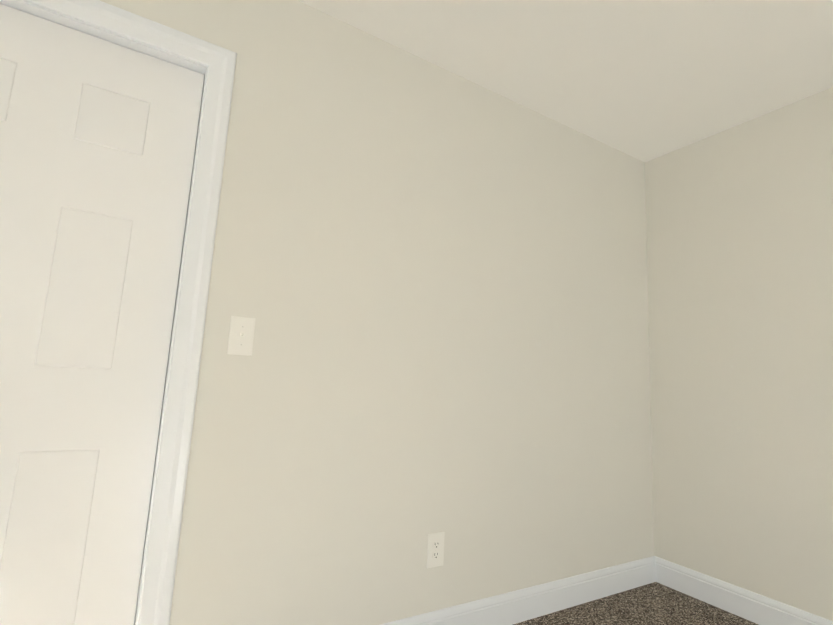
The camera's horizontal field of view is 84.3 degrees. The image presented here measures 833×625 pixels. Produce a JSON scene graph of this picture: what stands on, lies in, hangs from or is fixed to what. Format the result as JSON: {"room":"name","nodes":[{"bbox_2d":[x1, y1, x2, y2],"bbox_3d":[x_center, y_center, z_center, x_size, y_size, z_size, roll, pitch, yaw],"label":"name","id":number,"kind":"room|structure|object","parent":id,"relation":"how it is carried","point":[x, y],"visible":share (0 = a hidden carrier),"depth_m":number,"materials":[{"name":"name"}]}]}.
{"room":"empty bedroom","nodes":[
{"label":"empty bedroom","id":0,"kind":"room"},
{"bbox_2d":[100,0,653,624],"bbox_3d":[-0.379,0.037,1.760,4.300,2.440,0.150,8,-10,-30],"label":"wall","id":1,"kind":"structure","parent":0,"point":[430,278],"depth_m":1.86,"materials":[{"name":"white paint"}]},
{"bbox_2d":[0,4,203,624],"bbox_3d":[-1.127,0.122,1.238,0.807,2.022,0.099,8,-10,-30],"label":"door","id":2,"kind":"structure","parent":1,"relation":"in","point":[97,140],"depth_m":1.35,"materials":[{"name":"white paint"}]},
{"bbox_2d":[0,0,236,624],"bbox_3d":[-1.147,0.087,1.279,0.987,2.124,0.168,8,-10,-30],"label":"door frame","id":3,"kind":"structure","parent":1,"relation":"attached to","point":[219,62],"depth_m":1.44,"materials":[{"name":"white paint"}]},
{"bbox_2d":[227,316,255,355],"bbox_3d":[-0.582,0.077,1.534,0.079,0.128,0.017,8,-10,-30],"label":"light switch","id":4,"kind":"object","parent":1,"relation":"attached to","point":[241,336],"visible":1,"depth_m":1.53,"materials":[{"name":"white plastic"}]},
{"bbox_2d":[426,532,444,567],"bbox_3d":[0.077,0.948,1.837,0.079,0.128,0.008,8,-10,-30],"label":"electrical outlet","id":5,"kind":"object","parent":1,"relation":"attached to","point":[435,550],"visible":1,"depth_m":1.83,"materials":[{"name":"white plastic"}]},
{"bbox_2d":[380,556,655,624],"bbox_3d":[0.273,1.264,1.915,2.360,0.126,0.015,8,-10,-30],"label":"baseboard","id":6,"kind":"structure","parent":1,"relation":"attached to","point":[519,606],"depth_m":2.09,"materials":[{"name":"white paint"}]},
{"bbox_2d":[298,0,832,161],"bbox_3d":[0.806,-1.444,0.096,4.300,0.120,4.500,8,-10,-30],"label":"ceiling","id":7,"kind":"structure","parent":0,"point":[645,80],"depth_m":1.97,"materials":[{"name":"white paint"}]},
{"bbox_2d":[513,582,758,624],"bbox_3d":[0.679,1.085,-0.278,4.300,0.120,4.500,8,-10,-30],"label":"floor","id":8,"kind":"structure","parent":0,"point":[655,603],"depth_m":2.15,"materials":[{"name":"carpet"}]},
{"bbox_2d":[645,87,832,620],"bbox_3d":[2.556,0.057,0.892,0.150,2.440,4.350,8,-10,-30],"label":"wall","id":9,"kind":"structure","parent":0,"point":[739,222],"depth_m":2.27,"materials":[{"name":"white paint"}]},
{"bbox_2d":[656,557,832,624],"bbox_3d":[2.389,1.198,0.745,0.015,0.126,4.200,8,-10,-30],"label":"baseboard","id":10,"kind":"structure","parent":9,"relation":"attached to","point":[759,609],"depth_m":2.19,"materials":[{"name":"white paint"}]}
]}

